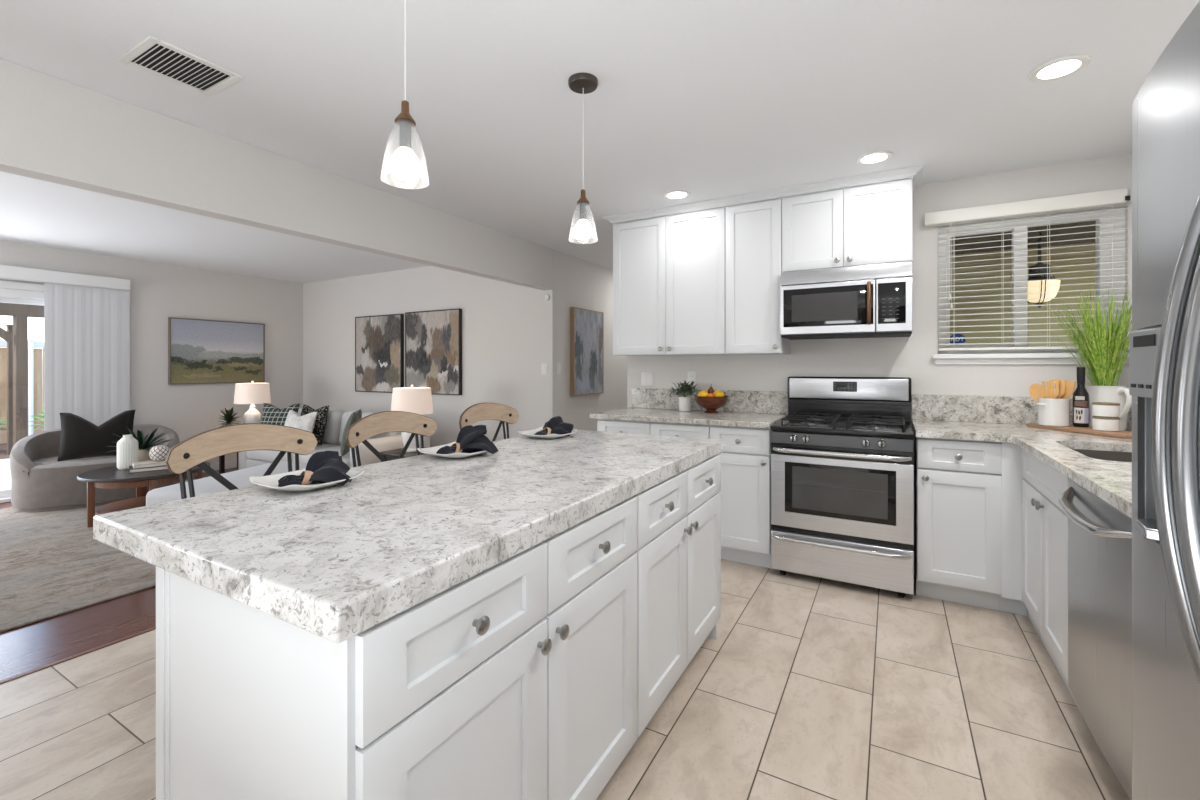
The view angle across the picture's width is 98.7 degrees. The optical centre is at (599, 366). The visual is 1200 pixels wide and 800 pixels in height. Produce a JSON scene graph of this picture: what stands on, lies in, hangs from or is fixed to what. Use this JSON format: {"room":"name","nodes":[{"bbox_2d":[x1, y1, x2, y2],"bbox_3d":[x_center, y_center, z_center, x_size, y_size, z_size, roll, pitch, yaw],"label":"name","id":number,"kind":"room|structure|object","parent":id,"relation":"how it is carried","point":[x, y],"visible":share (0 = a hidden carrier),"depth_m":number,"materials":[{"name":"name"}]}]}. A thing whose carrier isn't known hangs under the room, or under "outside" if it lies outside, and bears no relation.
{"room":"kitchen","nodes":[
{"label":"kitchen","id":0,"kind":"room"},
{"bbox_2d":[0,443,9,459],"bbox_3d":[-9.909,1.395,5.617,7.860,0.100,16.000,0,0,30],"label":"ground","id":1,"kind":"structure","parent":0,"point":[3,447],"depth_m":8.11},
{"bbox_2d":[6,325,12,454],"bbox_3d":[-9.033,0.350,7.891,0.100,1.990,0.070,0,0,30],"label":"slim post","id":2,"kind":"object","parent":1,"relation":"on","point":[9,327],"visible":0.75,"depth_m":7.87,"materials":[{"name":"wood"}]},
{"bbox_2d":[0,303,43,445],"bbox_3d":[-9.238,0.170,6.617,0.160,2.350,4.800,0,0,30],"label":"pergola","id":3,"kind":"object","parent":1,"relation":"on","point":[20,313],"visible":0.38,"depth_m":7.63,"materials":[{"name":"wood"}]},
{"bbox_2d":[0,340,43,443],"bbox_3d":[-11.149,0.440,7.930,0.100,1.810,8.800,0,0,30],"label":"fence","id":4,"kind":"object","parent":1,"relation":"on","point":[3,351],"visible":0.05,"depth_m":9.39,"materials":[{"name":"brown wood"}]},
{"bbox_2d":[28,338,35,435],"bbox_3d":[-10.026,0.415,9.081,0.120,1.860,0.117,0,0,30],"label":"pole","id":5,"kind":"object","parent":1,"relation":"on","point":[30,340],"visible":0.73,"depth_m":9.06,"materials":[{"name":"white"}]},
{"bbox_2d":[0,459,10,489],"bbox_3d":[-7.545,1.329,5.427,3.560,0.029,8.000,0,0,30],"label":"patio","id":6,"kind":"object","parent":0,"point":[5,475],"depth_m":6.30,"materials":[{"name":"concrete"}]},
{"bbox_2d":[0,240,302,463],"bbox_3d":[-5.981,0.045,4.434,0.140,2.480,7.014,0,0,30],"label":"wall","id":7,"kind":"structure","parent":0,"point":[159,291],"depth_m":6.14,"materials":[{"name":"paint"}]},
{"bbox_2d":[0,288,43,502],"bbox_3d":[-5.972,0.270,4.420,0.130,2.030,2.700,0,0,30],"label":"door","id":8,"kind":"structure","parent":7,"relation":"in","point":[15,296],"depth_m":4.96,"materials":[{"name":"white"}]},
{"bbox_2d":[0,280,43,291],"bbox_3d":[-5.919,0.235,4.384,0.018,2.100,2.810,0,0,30],"label":"trim","id":9,"kind":"structure","parent":7,"relation":"attached to","point":[3,284],"depth_m":4.97,"materials":[{"name":"white"}]},
{"bbox_2d":[0,265,130,430],"bbox_3d":[-5.872,0.152,4.348,0.095,2.206,2.974,0,0,30],"label":"vertical blind","id":10,"kind":"object","parent":7,"relation":"attached to","point":[87,317],"visible":0.77,"depth_m":5.32,"materials":[{"name":"white"}]},
{"bbox_2d":[168,317,264,384],"bbox_3d":[-4.745,-0.186,6.431,0.039,0.782,1.041,0,0,30],"label":"framed painting","id":11,"kind":"object","parent":7,"relation":"attached to","point":[200,351],"visible":1,"depth_m":6.37,"materials":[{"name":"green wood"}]},
{"bbox_2d":[202,460,236,471],"bbox_3d":[-4.728,1.240,6.488,0.014,0.090,2.004,0,0,30],"label":"baseboard","id":12,"kind":"structure","parent":7,"relation":"attached to","point":[229,464],"depth_m":6.51,"materials":[{"name":"white"}]},
{"bbox_2d":[0,58,626,430],"bbox_3d":[-1.552,0.045,3.466,0.120,2.480,9.700,0,0,30],"label":"wall","id":13,"kind":"structure","parent":0,"point":[53,129],"depth_m":2.80,"materials":[{"name":"paint"}]},
{"bbox_2d":[570,307,603,395],"bbox_3d":[-0.139,-0.165,5.787,0.049,0.950,0.649,0,0,30],"label":"framed painting","id":14,"kind":"object","parent":13,"relation":"attached to","point":[586,326],"visible":1,"depth_m":5.72,"materials":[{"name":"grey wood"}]},
{"bbox_2d":[303,249,558,446],"bbox_3d":[-2.375,0.045,6.375,4.420,2.480,0.120,0,0,30],"label":"wall","id":15,"kind":"structure","parent":0,"point":[509,329],"depth_m":5.84,"materials":[{"name":"paint"}]},
{"bbox_2d":[355,314,403,392],"bbox_3d":[-2.799,-0.165,6.519,0.880,0.970,0.044,0,0,30],"label":"framed painting","id":16,"kind":"object","parent":15,"relation":"attached to","point":[379,339],"visible":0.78,"depth_m":6.49,"materials":[{"name":"black"}]},
{"bbox_2d":[405,308,461,394],"bbox_3d":[-1.963,-0.170,6.045,0.892,0.980,0.044,0,0,30],"label":"framed painting","id":17,"kind":"object","parent":15,"relation":"attached to","point":[433,339],"visible":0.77,"depth_m":6.00,"materials":[{"name":"black"}]},
{"bbox_2d":[0,467,1129,799],"bbox_3d":[-1.589,1.335,3.401,8.820,0.100,9.850,0,0,30],"label":"floor","id":18,"kind":"structure","parent":0,"point":[808,687],"depth_m":1.94,"materials":[{"name":"tile"}]},
{"bbox_2d":[0,626,155,683],"bbox_3d":[-2.320,1.293,2.300,0.025,0.024,6.914,0,0,30],"label":"trim","id":19,"kind":"structure","parent":18,"relation":"on","point":[152,628],"depth_m":2.28,"materials":[{"name":"brown wood"}]},
{"bbox_2d":[0,477,204,631],"bbox_3d":[-4.324,1.279,3.221,3.200,0.012,4.540,0,0,30],"label":"area rug","id":20,"kind":"object","parent":18,"relation":"on","point":[52,564],"visible":0.45,"depth_m":3.24,"materials":[{"name":"carpet"}]},
{"bbox_2d":[10,424,179,511],"bbox_3d":[-4.872,0.945,5.039,1.177,0.655,0.897,0,0,-43],"label":"barrel chair","id":21,"kind":"object","parent":20,"relation":"on","point":[40,482],"visible":0.53,"depth_m":4.61,"materials":[{"name":"beige fabric"}]},
{"bbox_2d":[57,410,134,460],"bbox_3d":[-4.821,0.648,4.949,0.530,0.440,0.186,0,0,-40],"label":"throw pillow","id":22,"kind":"object","parent":21,"relation":"on","point":[80,438],"visible":0.86,"depth_m":4.87,"materials":[{"name":"black fabric"}]},
{"bbox_2d":[77,461,210,526],"bbox_3d":[-3.840,1.069,4.378,0.850,0.408,0.850,0,0,30],"label":"coffee table","id":23,"kind":"object","parent":20,"relation":"on","point":[111,477],"visible":0.45,"depth_m":4.13,"materials":[{"name":"brown wood"}]},
{"bbox_2d":[96,496,145,513],"bbox_3d":[-3.840,1.162,4.378,0.630,0.025,0.630,0,0,30],"label":"shelf","id":24,"kind":"object","parent":23,"relation":"attached to","point":[139,501],"depth_m":4.28,"materials":[{"name":"brown wood"}]},
{"bbox_2d":[117,435,137,469],"bbox_3d":[-4.023,0.722,4.390,0.137,0.284,0.137,0,0,30],"label":"ribbed vase","id":25,"kind":"object","parent":23,"relation":"on","point":[127,446],"visible":0.9,"depth_m":4.34,"materials":[{"name":"white ceramic"}]},
{"bbox_2d":[105,427,172,460],"bbox_3d":[-4.117,0.692,4.634,0.448,0.343,0.517,0,0,30],"label":"potted plant","id":26,"kind":"object","parent":23,"relation":"on","point":[145,444],"visible":0.64,"depth_m":4.59,"materials":[{"name":"green plant"}]},
{"bbox_2d":[129,465,167,472],"bbox_3d":[-3.786,0.849,4.382,0.320,0.030,0.220,0,0,-42],"label":"book","id":27,"kind":"object","parent":23,"relation":"on","point":[131,469],"visible":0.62,"depth_m":4.28,"materials":[{"name":"grey paper"}]},
{"bbox_2d":[132,460,165,468],"bbox_3d":[-3.791,0.820,4.399,0.200,0.028,0.290,0,0,44],"label":"book","id":28,"kind":"object","parent":27,"relation":"on","point":[140,464],"visible":0.71,"depth_m":4.32,"materials":[{"name":"beige paper"}]},
{"bbox_2d":[149,445,169,460],"bbox_3d":[-3.780,0.740,4.425,0.140,0.130,0.140,0,0,30],"label":"round vase","id":29,"kind":"object","parent":28,"relation":"on","point":[157,453],"visible":0.96,"depth_m":4.38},
{"bbox_2d":[146,461,307,505],"bbox_3d":[-2.682,1.054,4.002,0.640,0.438,1.160,0,0,11],"label":"upholstered bench","id":30,"kind":"object","parent":20,"relation":"on","point":[239,478],"visible":0.09,"depth_m":3.66,"materials":[{"name":"white fabric"}]},
{"bbox_2d":[219,452,238,473],"bbox_3d":[-4.201,1.035,6.175,0.480,0.500,0.480,0,0,30],"label":"end table","id":31,"kind":"object","parent":18,"relation":"on","point":[221,458],"visible":0.02,"depth_m":6.08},
{"bbox_2d":[217,407,241,426],"bbox_3d":[-4.314,0.622,6.012,0.262,0.323,0.275,0,0,30],"label":"potted plant","id":32,"kind":"object","parent":31,"relation":"on","point":[228,416],"visible":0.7,"depth_m":5.98,"materials":[{"name":"green plant"}]},
{"bbox_2d":[233,380,270,422],"bbox_3d":[-4.190,0.473,6.215,0.375,0.621,0.375,0,0,30],"label":"table lamp","id":33,"kind":"object","parent":31,"relation":"on","point":[252,393],"visible":0.76,"depth_m":6.12,"materials":[{"name":"fabric"}]},
{"bbox_2d":[165,423,317,498],"bbox_3d":[-1.185,0.751,1.856,0.415,1.071,0.514,0,0,30],"label":"counter stool","id":34,"kind":"object","parent":18,"relation":"on","point":[197,449],"visible":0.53,"depth_m":1.91,"materials":[{"name":"brown wood"}]},
{"bbox_2d":[239,408,429,469],"bbox_3d":[-2.894,0.885,5.561,2.120,0.800,0.860,0,0,30],"label":"sofa","id":35,"kind":"object","parent":18,"relation":"on","point":[336,422],"visible":0.22,"depth_m":5.39,"materials":[{"name":"grey fabric"}]},
{"bbox_2d":[261,403,299,425],"bbox_3d":[-3.555,0.626,5.691,0.442,0.447,0.162,0,0,8],"label":"throw pillow","id":36,"kind":"object","parent":35,"relation":"on","point":[271,414],"visible":0.38,"depth_m":5.67,"materials":[{"name":"grey fabric"}]},
{"bbox_2d":[246,443,340,462],"bbox_3d":[-3.342,0.932,5.671,0.881,0.155,0.610,0,0,30],"label":"seat cushion","id":37,"kind":"object","parent":35,"relation":"on","point":[254,456],"depth_m":5.48,"materials":[{"name":"grey fabric"}]},
{"bbox_2d":[284,410,316,432],"bbox_3d":[-3.180,0.657,5.420,0.500,0.384,0.160,0,0,30],"label":"throw pillow","id":38,"kind":"object","parent":35,"relation":"on","point":[306,422],"visible":0.44,"depth_m":5.35,"materials":[{"name":"white fabric"}]},
{"bbox_2d":[301,404,328,445],"bbox_3d":[-3.183,0.635,5.699,0.421,0.429,0.147,0,0,23],"label":"throw pillow","id":39,"kind":"object","parent":35,"relation":"on","point":[322,413],"visible":0.47,"depth_m":5.62,"materials":[{"name":"black fabric"}]},
{"bbox_2d":[294,446,349,467],"bbox_3d":[-2.569,0.932,5.233,0.881,0.155,0.610,0,0,30],"label":"seat cushion","id":40,"kind":"object","parent":35,"relation":"on","point":[302,458],"depth_m":5.10,"materials":[{"name":"grey fabric"}]},
{"bbox_2d":[298,408,345,444],"bbox_3d":[-3.204,0.676,5.914,0.861,0.383,0.228,0,0,30],"label":"cushion","id":41,"kind":"object","parent":35,"relation":"on","point":[331,435],"depth_m":5.67,"materials":[{"name":"grey fabric"}]},
{"bbox_2d":[340,409,361,455],"bbox_3d":[-2.443,0.636,5.061,0.162,0.426,0.461,0,0,-18],"label":"throw pillow","id":42,"kind":"object","parent":35,"relation":"on","point":[355,416],"visible":0.55,"depth_m":4.87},
{"bbox_2d":[339,411,400,443],"bbox_3d":[-2.431,0.676,5.476,0.861,0.383,0.228,0,0,30],"label":"cushion","id":43,"kind":"object","parent":35,"relation":"on","point":[344,418],"depth_m":5.54,"materials":[{"name":"grey fabric"}]},
{"bbox_2d":[346,411,436,466],"bbox_3d":[-0.866,0.751,2.418,0.415,1.071,0.514,0,0,30],"label":"counter stool","id":44,"kind":"object","parent":18,"relation":"on","point":[371,425],"visible":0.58,"depth_m":2.51,"materials":[{"name":"brown wood"}]},
{"bbox_2d":[156,497,636,799],"bbox_3d":[-0.397,0.845,1.356,0.680,0.880,1.000,0,0,30],"label":"base cabinet","id":45,"kind":"object","parent":18,"relation":"on","point":[517,679],"visible":0.88,"depth_m":1.01,"materials":[{"name":"white"}]},
{"bbox_2d":[93,429,722,642],"bbox_3d":[-0.301,0.376,1.827,0.925,0.058,1.958,0,0,30],"label":"countertop","id":46,"kind":"structure","parent":45,"relation":"on","point":[334,563],"depth_m":1.16,"materials":[{"name":"stone"}]},
{"bbox_2d":[249,469,363,490],"bbox_3d":[-0.855,0.329,1.513,0.249,0.033,0.249,0,0,30],"label":"square plate","id":47,"kind":"object","parent":46,"relation":"on","point":[269,481],"visible":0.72,"depth_m":1.48,"materials":[{"name":"white ceramic"}]},
{"bbox_2d":[278,451,351,486],"bbox_3d":[-0.839,0.295,1.508,0.201,0.088,0.179,0,0,44],"label":"folded napkin","id":48,"kind":"object","parent":47,"relation":"on","point":[323,466],"visible":0.98,"depth_m":1.49,"materials":[{"name":"grey fabric"}]},
{"bbox_2d":[417,441,495,457],"bbox_3d":[-0.561,0.329,2.031,0.249,0.033,0.249,0,0,30],"label":"square plate","id":49,"kind":"object","parent":46,"relation":"on","point":[431,451],"visible":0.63,"depth_m":1.95,"materials":[{"name":"white ceramic"}]},
{"bbox_2d":[436,425,497,453],"bbox_3d":[-0.527,0.285,2.039,0.218,0.109,0.248,0,0,44],"label":"folded napkin","id":50,"kind":"object","parent":49,"relation":"on","point":[470,439],"visible":0.89,"depth_m":2.02,"materials":[{"name":"grey fabric"}]},
{"bbox_2d":[517,427,576,438],"bbox_3d":[-0.261,0.329,2.562,0.249,0.033,0.249,0,0,30],"label":"square plate","id":51,"kind":"object","parent":46,"relation":"on","point":[529,433],"visible":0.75,"depth_m":2.49,"materials":[{"name":"white ceramic"}]},
{"bbox_2d":[534,416,573,435],"bbox_3d":[-0.226,0.293,2.566,0.184,0.092,0.205,0,0,15],"label":"folded napkin","id":52,"kind":"object","parent":51,"relation":"on","point":[555,425],"visible":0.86,"depth_m":2.54,"materials":[{"name":"grey fabric"}]},
{"bbox_2d":[379,447,426,461],"bbox_3d":[-1.759,1.035,4.825,0.420,0.500,0.420,0,0,30],"label":"end table","id":53,"kind":"object","parent":18,"relation":"on","point":[389,455],"visible":0.16,"depth_m":4.69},
{"bbox_2d":[391,384,432,451],"bbox_3d":[-1.759,0.473,4.825,0.375,0.621,0.375,0,0,30],"label":"table lamp","id":54,"kind":"object","parent":53,"relation":"on","point":[418,400],"visible":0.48,"depth_m":4.70,"materials":[{"name":"fabric"}]},
{"bbox_2d":[459,403,518,440],"bbox_3d":[-0.529,0.751,3.013,0.415,1.071,0.514,0,0,30],"label":"counter stool","id":55,"kind":"object","parent":18,"relation":"on","point":[474,413],"visible":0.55,"depth_m":3.15,"materials":[{"name":"brown wood"}]},
{"bbox_2d":[597,419,650,434],"bbox_3d":[0.318,0.833,3.987,0.430,0.904,0.686,0,0,30],"label":"base cabinet","id":56,"kind":"object","parent":18,"relation":"on","point":[604,425],"visible":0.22,"depth_m":3.71,"materials":[{"name":"white"}]},
{"bbox_2d":[590,388,787,428],"bbox_3d":[0.654,0.280,3.796,1.293,0.201,0.689,0,0,30],"label":"countertop","id":57,"kind":"structure","parent":56,"relation":"on","point":[751,409],"depth_m":3.84,"materials":[{"name":"stone"}]},
{"bbox_2d":[669,380,699,411],"bbox_3d":[0.658,0.223,4.009,0.261,0.241,0.262,0,0,30],"label":"potted plant","id":58,"kind":"object","parent":57,"relation":"on","point":[685,389],"visible":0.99,"depth_m":3.98,"materials":[{"name":"green plant"}]},
{"bbox_2d":[694,395,727,412],"bbox_3d":[0.838,0.280,3.881,0.252,0.127,0.252,0,0,30],"label":"fruit bowl","id":59,"kind":"object","parent":57,"relation":"on","point":[710,404],"visible":0.89,"depth_m":3.80,"materials":[{"name":"brown wood"}]},
{"bbox_2d":[633,454,720,736],"bbox_3d":[0.079,0.845,2.190,0.676,0.880,0.912,0,0,30],"label":"base cabinet","id":60,"kind":"object","parent":18,"relation":"on","point":[678,551],"visible":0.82,"depth_m":1.94,"materials":[{"name":"white"}]},
{"bbox_2d":[650,422,709,438],"bbox_3d":[0.689,0.833,3.776,0.425,0.904,0.686,0,0,30],"label":"base cabinet","id":61,"kind":"object","parent":18,"relation":"on","point":[656,428],"visible":0.18,"depth_m":3.50,"materials":[{"name":"white"}]},
{"bbox_2d":[710,425,771,567],"bbox_3d":[1.044,0.833,3.575,0.390,0.904,0.686,0,0,30],"label":"base cabinet","id":62,"kind":"object","parent":18,"relation":"on","point":[746,526],"visible":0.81,"depth_m":3.29,"materials":[{"name":"white"}]},
{"bbox_2d":[770,376,914,597],"bbox_3d":[1.534,0.676,3.256,0.760,1.217,0.742,0,0,30],"label":"gas range","id":63,"kind":"object","parent":18,"relation":"on","point":[842,454],"visible":1,"depth_m":3.01,"materials":[{"name":"silver metal"}]},
{"bbox_2d":[770,418,914,438],"bbox_3d":[1.533,0.374,3.256,0.756,0.031,0.662,0,0,30],"label":"cooktop","id":64,"kind":"object","parent":63,"relation":"in","point":[839,429],"depth_m":3.04,"materials":[{"name":"black metal"}]},
{"bbox_2d":[913,430,1027,615],"bbox_3d":[2.103,0.833,2.974,0.490,0.904,0.686,0,0,30],"label":"base cabinet","id":65,"kind":"object","parent":18,"relation":"on","point":[968,493],"visible":0.85,"depth_m":2.72,"materials":[{"name":"white"}]},
{"bbox_2d":[1022,449,1080,711],"bbox_3d":[2.210,0.833,2.143,0.660,0.904,0.888,0,0,30],"label":"base cabinet","id":66,"kind":"object","parent":18,"relation":"on","point":[1044,523],"visible":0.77,"depth_m":2.20,"materials":[{"name":"white"}]},
{"bbox_2d":[912,394,1131,517],"bbox_3d":[1.878,0.280,1.984,1.087,0.201,2.634,0,0,30],"label":"countertop","id":67,"kind":"structure","parent":66,"relation":"on","point":[960,417],"depth_m":2.67,"materials":[{"name":"stone"}]},
{"bbox_2d":[1026,423,1131,438],"bbox_3d":[2.592,0.335,2.703,0.190,0.017,0.590,0,0,-6],"label":"wooden board","id":68,"kind":"object","parent":67,"relation":"on","point":[1087,430],"visible":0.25,"depth_m":2.67,"materials":[{"name":"wood"}]},
{"bbox_2d":[1036,398,1071,426],"bbox_3d":[2.542,0.250,2.887,0.153,0.152,0.142,0,0,41],"label":"utensil crock","id":69,"kind":"object","parent":68,"relation":"on","point":[1051,412],"visible":0.97,"depth_m":2.84,"materials":[{"name":"white ceramic"}]},
{"bbox_2d":[1029,384,1045,401],"bbox_3d":[2.487,0.204,2.920,0.087,0.219,0.028,0,0,42],"label":"wooden spoon","id":70,"kind":"object","parent":69,"relation":"in","point":[1036,391],"visible":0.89,"depth_m":2.92,"materials":[{"name":"brown wood"}]},
{"bbox_2d":[1042,381,1058,398],"bbox_3d":[2.519,0.195,2.876,0.037,0.234,0.075,0,0,-30],"label":"wooden fork","id":71,"kind":"object","parent":69,"relation":"in","point":[1052,393],"visible":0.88,"depth_m":2.87,"materials":[{"name":"brown wood"}]},
{"bbox_2d":[1059,380,1075,398],"bbox_3d":[2.603,0.192,2.882,0.084,0.241,0.046,0,0,30],"label":"wooden spatula","id":72,"kind":"object","parent":69,"relation":"in","point":[1070,385],"visible":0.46,"depth_m":2.87,"materials":[{"name":"brown wood"}]},
{"bbox_2d":[1072,367,1089,426],"bbox_3d":[2.627,0.163,2.815,0.068,0.327,0.070,0,0,30],"label":"oil bottle","id":73,"kind":"object","parent":68,"relation":"on","point":[1080,397],"visible":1,"depth_m":2.80,"materials":[{"name":"black glass"}]},
{"bbox_2d":[1092,416,1119,430],"bbox_3d":[2.599,0.291,2.648,0.104,0.070,0.104,0,0,30],"label":"cup","id":74,"kind":"object","parent":68,"relation":"on","point":[1098,423],"visible":0.92,"depth_m":2.61,"materials":[{"name":"white ceramic"}]},
{"bbox_2d":[1092,402,1119,416],"bbox_3d":[2.599,0.219,2.648,0.104,0.070,0.104,0,0,30],"label":"cup","id":75,"kind":"object","parent":74,"relation":"on","point":[1101,409],"visible":1,"depth_m":2.61,"materials":[{"name":"white ceramic"}]},
{"bbox_2d":[1072,449,1131,461],"bbox_3d":[2.161,0.471,2.074,0.417,0.178,0.618,0,0,30],"label":"sink","id":76,"kind":"object","parent":67,"relation":"in","point":[1097,454],"visible":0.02,"depth_m":2.34,"materials":[{"name":"metal"}]},
{"bbox_2d":[1085,384,1131,430],"bbox_3d":[2.781,0.217,2.817,0.183,0.253,0.238,0,0,-28],"label":"pitcher","id":77,"kind":"object","parent":67,"relation":"on","point":[1120,394],"visible":0.62,"depth_m":2.75,"materials":[{"name":"white ceramic"}]},
{"bbox_2d":[1042,287,1131,385],"bbox_3d":[2.623,-0.135,2.760,0.454,0.619,0.408,0,0,30],"label":"ornamental grass","id":78,"kind":"object","parent":77,"relation":"in","point":[1102,350],"depth_m":2.77,"materials":[{"name":"green plant"}]},
{"bbox_2d":[1058,479,1131,799],"bbox_3d":[1.806,0.833,1.480,0.697,0.896,0.649,0,0,30],"label":"dishwasher","id":79,"kind":"object","parent":18,"relation":"on","point":[1099,533],"visible":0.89,"depth_m":1.56,"materials":[{"name":"grey metal"}]},
{"bbox_2d":[1129,1,1199,799],"bbox_3d":[1.064,0.405,0.374,0.906,1.760,0.910,0,0,30],"label":"refrigerator","id":80,"kind":"object","parent":18,"relation":"on","point":[1164,338],"visible":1,"depth_m":0.74,"materials":[{"name":"grey"}]},
{"bbox_2d":[0,0,1199,282],"bbox_3d":[-1.565,-1.245,3.445,8.820,0.100,9.950,0,0,30],"label":"ceiling","id":81,"kind":"structure","parent":0,"point":[706,99],"depth_m":2.28,"materials":[{"name":"paint"}]},
{"bbox_2d":[117,35,243,96],"bbox_3d":[-1.669,-1.191,2.061,0.293,0.008,0.310,0,0,30],"label":"ceiling vent","id":82,"kind":"object","parent":81,"relation":"in","point":[155,56],"visible":1,"depth_m":2.05,"materials":[{"name":"white plastic"}]},
{"bbox_2d":[390,0,419,180],"bbox_3d":[-0.516,-0.844,1.366,0.124,0.702,0.123,0,0,30],"label":"pendant light","id":83,"kind":"object","parent":81,"relation":"hanging from","point":[405,166],"visible":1,"depth_m":1.35,"materials":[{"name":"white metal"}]},
{"bbox_2d":[394,100,415,126],"bbox_3d":[-0.516,-0.676,1.366,0.054,0.058,0.054,0,0,30],"label":"socket","id":84,"kind":"object","parent":83,"relation":"attached to","point":[404,118],"depth_m":1.36,"materials":[{"name":"brown wood"}]},
{"bbox_2d":[568,72,597,239],"bbox_3d":[-0.070,-0.862,2.153,0.124,0.666,0.123,0,0,30],"label":"pendant light","id":85,"kind":"object","parent":81,"relation":"hanging from","point":[581,83],"visible":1,"depth_m":2.14,"materials":[{"name":"glass"}]},
{"bbox_2d":[577,189,589,204],"bbox_3d":[-0.070,-0.712,2.153,0.054,0.058,0.054,0,0,30],"label":"socket","id":86,"kind":"object","parent":85,"relation":"attached to","point":[583,200],"depth_m":2.14,"materials":[{"name":"brown wood"}]},
{"bbox_2d":[663,190,689,199],"bbox_3d":[0.531,-1.191,3.573,0.188,0.008,0.188,0,0,30],"label":"recessed light","id":87,"kind":"object","parent":81,"relation":"in","point":[674,194],"visible":1,"depth_m":3.55,"materials":[{"name":"white plastic"}]},
{"bbox_2d":[856,151,892,164],"bbox_3d":[1.564,-1.191,2.941,0.188,0.008,0.188,0,0,30],"label":"recessed light","id":88,"kind":"object","parent":81,"relation":"in","point":[875,157],"visible":1,"depth_m":2.93,"materials":[{"name":"white plastic"}]},
{"bbox_2d":[861,154,886,162],"bbox_3d":[1.564,-1.190,2.941,0.132,0.001,0.132,0,0,30],"label":"diffuser","id":89,"kind":"object","parent":88,"relation":"attached to","point":[865,158],"depth_m":2.94,"materials":[{"name":"white"}]},
{"bbox_2d":[1028,54,1090,81],"bbox_3d":[1.836,-1.191,2.063,0.188,0.008,0.188,0,0,30],"label":"recessed light","id":90,"kind":"object","parent":81,"relation":"in","point":[1062,67],"visible":1,"depth_m":2.05,"materials":[{"name":"white plastic"}]},
{"bbox_2d":[1037,60,1080,78],"bbox_3d":[1.836,-1.190,2.063,0.132,0.001,0.132,0,0,30],"label":"diffuser","id":91,"kind":"object","parent":90,"relation":"attached to","point":[1060,69],"depth_m":2.06,"materials":[{"name":"white"}]},
{"bbox_2d":[627,153,1131,561],"bbox_3d":[1.718,0.045,3.670,3.330,2.480,0.140,0,0,30],"label":"wall","id":92,"kind":"structure","parent":0,"point":[911,356],"depth_m":3.35,"materials":[{"name":"paint"}]},
{"bbox_2d":[641,372,653,385],"bbox_3d":[0.398,0.100,4.332,0.118,0.118,0.008,0,0,30],"label":"light switch","id":93,"kind":"object","parent":92,"relation":"attached to","point":[647,378],"visible":1,"depth_m":4.33,"materials":[{"name":"white plastic"}]},
{"bbox_2d":[613,207,732,355],"bbox_3d":[0.571,-0.622,4.034,0.910,1.057,0.358,0,0,30],"label":"upper cabinet","id":94,"kind":"object","parent":92,"relation":"attached to","point":[669,271],"visible":0.99,"depth_m":3.89,"materials":[{"name":"white"}]},
{"bbox_2d":[603,164,924,224],"bbox_3d":[1.062,-1.168,3.739,2.172,0.054,0.385,0,0,30],"label":"crown molding","id":95,"kind":"structure","parent":94,"relation":"attached to","point":[914,172],"depth_m":3.46,"materials":[{"name":"white"}]},
{"bbox_2d":[632,388,787,413],"bbox_3d":[0.828,0.262,4.082,1.273,0.165,0.019,0,0,30],"label":"backsplash","id":96,"kind":"structure","parent":92,"relation":"attached to","point":[774,402],"depth_m":3.97,"materials":[{"name":"stone"}]},
{"bbox_2d":[725,198,789,354],"bbox_3d":[1.135,-0.622,3.714,0.387,1.057,0.358,0,0,30],"label":"upper cabinet","id":97,"kind":"object","parent":92,"relation":"attached to","point":[753,231],"visible":0.98,"depth_m":3.59,"materials":[{"name":"white"}]},
{"bbox_2d":[782,178,912,271],"bbox_3d":[1.633,-0.895,3.431,0.759,0.510,0.358,0,0,30],"label":"upper cabinet","id":98,"kind":"object","parent":92,"relation":"attached to","point":[873,223],"visible":0.94,"depth_m":3.28,"materials":[{"name":"white"}]},
{"bbox_2d":[780,261,912,339],"bbox_3d":[1.611,-0.418,3.392,0.755,0.439,0.447,0,0,30],"label":"microwave oven","id":99,"kind":"object","parent":98,"relation":"attached to","point":[869,300],"visible":1,"depth_m":3.23,"materials":[{"name":"grey metal"}]},
{"bbox_2d":[780,261,912,285],"bbox_3d":[1.538,-0.589,3.263,0.755,0.094,0.046,0,0,30],"label":"vent hood","id":100,"kind":"object","parent":99,"relation":"attached to","point":[903,270],"depth_m":3.23,"materials":[{"name":"silver metal"}]},
{"bbox_2d":[912,394,1131,428],"bbox_3d":[1.878,0.262,1.984,1.087,0.165,2.634,0,0,30],"label":"backsplash","id":101,"kind":"structure","parent":92,"relation":"attached to","point":[960,408],"depth_m":3.21,"materials":[{"name":"stone"}]},
{"bbox_2d":[932,207,1128,364],"bbox_3d":[2.586,-0.460,3.126,0.965,0.890,0.150,0,0,30],"label":"window","id":102,"kind":"structure","parent":92,"relation":"in","point":[1052,356],"depth_m":3.13,"materials":[{"name":"white"}]},
{"bbox_2d":[924,188,1129,350],"bbox_3d":[2.509,-0.545,3.093,0.955,0.884,0.081,0,0,30],"label":"window blind","id":103,"kind":"object","parent":102,"relation":"attached to","point":[1116,197],"visible":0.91,"depth_m":3.07,"materials":[{"name":"white"}]},
{"bbox_2d":[950,220,1095,254],"bbox_3d":[3.657,-1.160,3.916,4.500,0.050,2.180,0,0,30],"label":"ceiling","id":104,"kind":"structure","parent":0,"point":[1083,236],"depth_m":4.55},
{"bbox_2d":[1028,229,1060,307],"bbox_3d":[3.633,-0.813,4.259,0.264,0.645,0.270,0,0,30],"label":"lamp","id":105,"kind":"object","parent":104,"relation":"hanging from","point":[1040,271],"visible":0.76,"depth_m":4.20,"materials":[{"name":"white"}]},
{"bbox_2d":[950,242,1095,345],"bbox_3d":[4.654,-0.015,4.661,5.500,2.800,0.100,0,0,30],"label":"wall","id":106,"kind":"structure","parent":0,"point":[997,273],"depth_m":5.00,"materials":[{"name":"paint"}]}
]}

